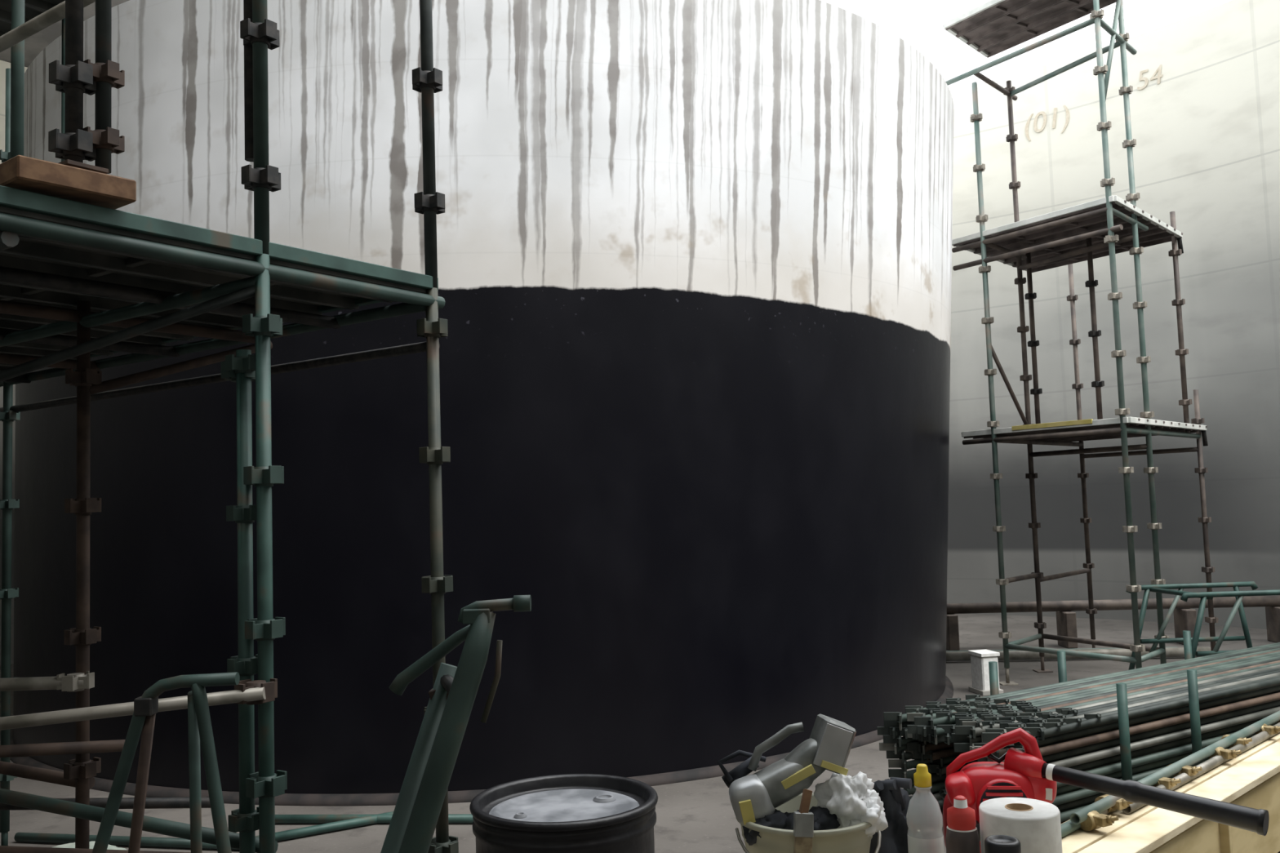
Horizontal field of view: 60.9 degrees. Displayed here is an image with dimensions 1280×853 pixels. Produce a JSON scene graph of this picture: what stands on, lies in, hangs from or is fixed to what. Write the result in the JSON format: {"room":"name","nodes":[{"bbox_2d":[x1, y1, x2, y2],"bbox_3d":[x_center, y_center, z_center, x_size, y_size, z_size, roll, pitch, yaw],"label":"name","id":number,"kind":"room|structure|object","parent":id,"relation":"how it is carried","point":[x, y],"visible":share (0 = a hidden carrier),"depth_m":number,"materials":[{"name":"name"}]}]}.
{"room":"storage tank worksite","nodes":[
{"label":"storage tank worksite","id":0,"kind":"room"},
{"bbox_2d":[0,0,129,67],"bbox_3d":[-2.136,-5.716,6.813,20.160,0.270,15.835,-5,-5,42],"label":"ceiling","id":1,"kind":"structure","parent":0,"point":[36,43],"depth_m":13.79,"materials":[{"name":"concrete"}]},
{"bbox_2d":[0,0,1279,665],"bbox_3d":[-0.552,-1.569,8.130,19.600,7.900,19.600,-2,-4,0],"label":"wall","id":2,"kind":"structure","parent":0,"point":[1206,150],"depth_m":14.63,"materials":[{"name":"concrete"}]},
{"bbox_2d":[1025,105,1069,141],"bbox_3d":[5.853,-4.362,15.649,0.643,0.388,0.004,-5,-5,41],"label":"painted mark","id":3,"kind":"object","parent":2,"relation":"attached to","point":[1043,113],"visible":1,"depth_m":15.68,"materials":[{"name":"paint"}]},
{"bbox_2d":[1137,64,1162,89],"bbox_3d":[6.850,-4.692,14.631,0.004,0.252,0.347,1,-5,-40],"label":"painted mark","id":4,"kind":"object","parent":2,"relation":"attached to","point":[1159,75],"visible":1,"depth_m":14.61,"materials":[{"name":"paint"}]},
{"bbox_2d":[0,613,1279,852],"bbox_3d":[-0.422,2.369,7.855,20.200,0.001,20.200,-2,-4,0],"label":"floor","id":5,"kind":"structure","parent":0,"point":[693,816],"depth_m":6.72,"materials":[{"name":"concrete"}]},
{"bbox_2d":[53,840,126,849],"bbox_3d":[-2.915,2.224,5.618,0.496,0.132,0.254,-1,-4,-12],"label":"crumpled cloth","id":6,"kind":"object","parent":5,"relation":"on","point":[91,843],"visible":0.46,"depth_m":5.63,"materials":[{"name":"white fabric"}]},
{"bbox_2d":[92,671,239,852],"bbox_3d":[-1.409,1.403,3.259,0.784,1.362,0.460,-2,-4,0],"label":"trestle","id":7,"kind":"object","parent":5,"relation":"on","point":[145,706],"visible":1,"depth_m":3.08,"materials":[{"name":"green paint"}]},
{"bbox_2d":[0,0,458,852],"bbox_3d":[-3.225,-0.385,4.449,4.422,5.200,2.604,-5,-5,34],"label":"scaffold tower","id":8,"kind":"object","parent":5,"relation":"on","point":[80,282],"visible":0.94,"depth_m":3.77,"materials":[{"name":"green metal"}]},
{"bbox_2d":[0,155,136,209],"bbox_3d":[-1.683,-0.683,3.135,0.292,0.065,0.328,-5,-5,37],"label":"block","id":9,"kind":"object","parent":8,"relation":"on","point":[21,172],"visible":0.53,"depth_m":3.04,"materials":[{"name":"brown wood"}]},
{"bbox_2d":[13,811,473,849],"bbox_3d":[-2.247,2.259,5.856,2.924,0.047,1.043,-1,-4,-8],"label":"tubes","id":10,"kind":"object","parent":5,"relation":"on","point":[334,822],"visible":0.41,"depth_m":6.12,"materials":[{"name":"green metal"}]},
{"bbox_2d":[380,595,531,852],"bbox_3d":[-0.573,1.165,2.104,0.726,1.628,0.315,1,-5,-33],"label":"stand","id":11,"kind":"object","parent":5,"relation":"on","point":[418,807],"visible":1,"depth_m":2.20,"materials":[{"name":"green metal"}]},
{"bbox_2d":[9,0,954,806],"bbox_3d":[-1.326,-0.060,11.235,9.064,5.375,8.972,-2,-4,0],"label":"tank","id":12,"kind":"object","parent":5,"relation":"on","point":[694,257],"visible":0.77,"depth_m":7.10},
{"bbox_2d":[469,773,657,852],"bbox_3d":[-0.220,1.594,3.337,0.580,0.901,0.580,-2,-4,0],"label":"drum","id":13,"kind":"object","parent":5,"relation":"on","point":[565,813],"visible":1,"depth_m":3.28,"materials":[{"name":"black paint"}]},
{"bbox_2d":[968,648,1003,695],"bbox_3d":[3.094,2.203,9.763,0.200,0.365,0.260,-1,-4,-11],"label":"pedestal","id":14,"kind":"object","parent":5,"relation":"on","point":[980,659],"visible":0.87,"depth_m":9.68,"materials":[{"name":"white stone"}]},
{"bbox_2d":[876,630,1279,824],"bbox_3d":[3.508,1.808,7.000,4.556,0.740,1.135,1,-5,-33],"label":"tubes","id":15,"kind":"object","parent":5,"relation":"on","point":[1131,724],"visible":0.73,"depth_m":6.17,"materials":[{"name":"metal"}]},
{"bbox_2d":[946,646,1210,661],"bbox_3d":[4.480,2.407,11.534,3.037,0.102,0.285,-2,-4,6],"label":"tubes","id":16,"kind":"object","parent":5,"relation":"on","point":[1171,651],"visible":0.32,"depth_m":11.44,"materials":[{"name":"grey metal"}]},
{"bbox_2d":[942,0,1218,685],"bbox_3d":[4.360,-1.393,10.830,1.791,7.599,2.897,-5,-5,41],"label":"scaffold tower","id":17,"kind":"object","parent":5,"relation":"on","point":[1110,225],"visible":0.98,"depth_m":10.41,"materials":[{"name":"green metal"}]},
{"bbox_2d":[946,595,1279,650],"bbox_3d":[5.227,2.240,12.412,4.319,0.520,0.308,-2,-4,5],"label":"pipe","id":18,"kind":"object","parent":5,"relation":"on","point":[1184,618],"visible":0.77,"depth_m":12.36,"materials":[{"name":"metal"}]},
{"bbox_2d":[1061,732,1279,852],"bbox_3d":[2.824,1.859,5.223,4.000,0.435,0.380,2,-6,-44],"label":"kerb","id":19,"kind":"object","parent":5,"relation":"on","point":[1251,780],"visible":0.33,"depth_m":4.72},
{"bbox_2d":[1060,710,1279,837],"bbox_3d":[2.873,1.605,5.361,3.650,0.086,0.202,2,-6,-44],"label":"tubes","id":20,"kind":"object","parent":19,"relation":"on","point":[1093,816],"visible":0.89,"depth_m":4.99,"materials":[{"name":"green metal"}]},
{"bbox_2d":[1125,581,1279,670],"bbox_3d":[4.852,1.811,9.083,1.282,0.947,0.947,-2,-4,0],"label":"trestle","id":21,"kind":"object","parent":5,"relation":"on","point":[1162,588],"visible":0.7,"depth_m":9.44,"materials":[{"name":"green metal"}]},
{"bbox_3d":[0.667,1.414,1.884,1.160,1.000,0.720,-2,-4,0],"label":"workbench","id":22,"kind":"object","parent":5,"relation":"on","visible":0},
{"bbox_2d":[716,713,888,852],"bbox_3d":[0.310,0.740,2.025,0.271,0.383,0.275,1,-5,-31],"label":"plastic bucket","id":23,"kind":"object","parent":22,"relation":"on","point":[775,809],"visible":1,"depth_m":1.99,"materials":[{"name":"white plastic"}]},
{"bbox_2d":[869,777,911,852],"bbox_3d":[0.487,0.817,2.167,0.158,0.241,0.139,-2,-4,0],"label":"gloves","id":24,"kind":"object","parent":22,"relation":"on","point":[895,800],"visible":0.38,"depth_m":2.13,"materials":[{"name":"black rubber"}]},
{"bbox_2d":[906,764,944,852],"bbox_3d":[0.538,0.784,2.049,0.067,0.288,0.067,-2,-4,0],"label":"water bottle","id":25,"kind":"object","parent":22,"relation":"on","point":[924,817],"visible":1,"depth_m":2.03,"materials":[{"name":"white"}]},
{"bbox_2d":[945,795,980,852],"bbox_3d":[0.574,0.788,1.928,0.058,0.260,0.058,-2,-4,0],"label":"glue bottle","id":26,"kind":"object","parent":22,"relation":"on","point":[962,833],"visible":1,"depth_m":1.91,"materials":[{"name":"red plastic"}]},
{"bbox_2d":[984,835,1021,852],"bbox_3d":[0.602,0.794,1.788,0.064,0.227,0.064,-2,-4,0],"label":"spray can","id":27,"kind":"object","parent":22,"relation":"on","point":[993,843],"visible":1,"depth_m":1.78,"materials":[{"name":"black metal"}]},
{"bbox_2d":[978,797,1062,852],"bbox_3d":[0.674,0.793,1.918,0.136,0.241,0.136,-2,-4,0],"label":"paper towel roll","id":28,"kind":"object","parent":22,"relation":"on","point":[1036,824],"visible":1,"depth_m":1.88,"materials":[{"name":"paper"}]},
{"bbox_2d":[942,727,1269,852],"bbox_3d":[0.881,0.758,2.109,0.594,0.314,0.184,-4,-5,30],"label":"leaf blower","id":29,"kind":"object","parent":22,"relation":"on","point":[1025,774],"visible":0.67,"depth_m":2.15,"materials":[{"name":"red plastic"}]}
]}

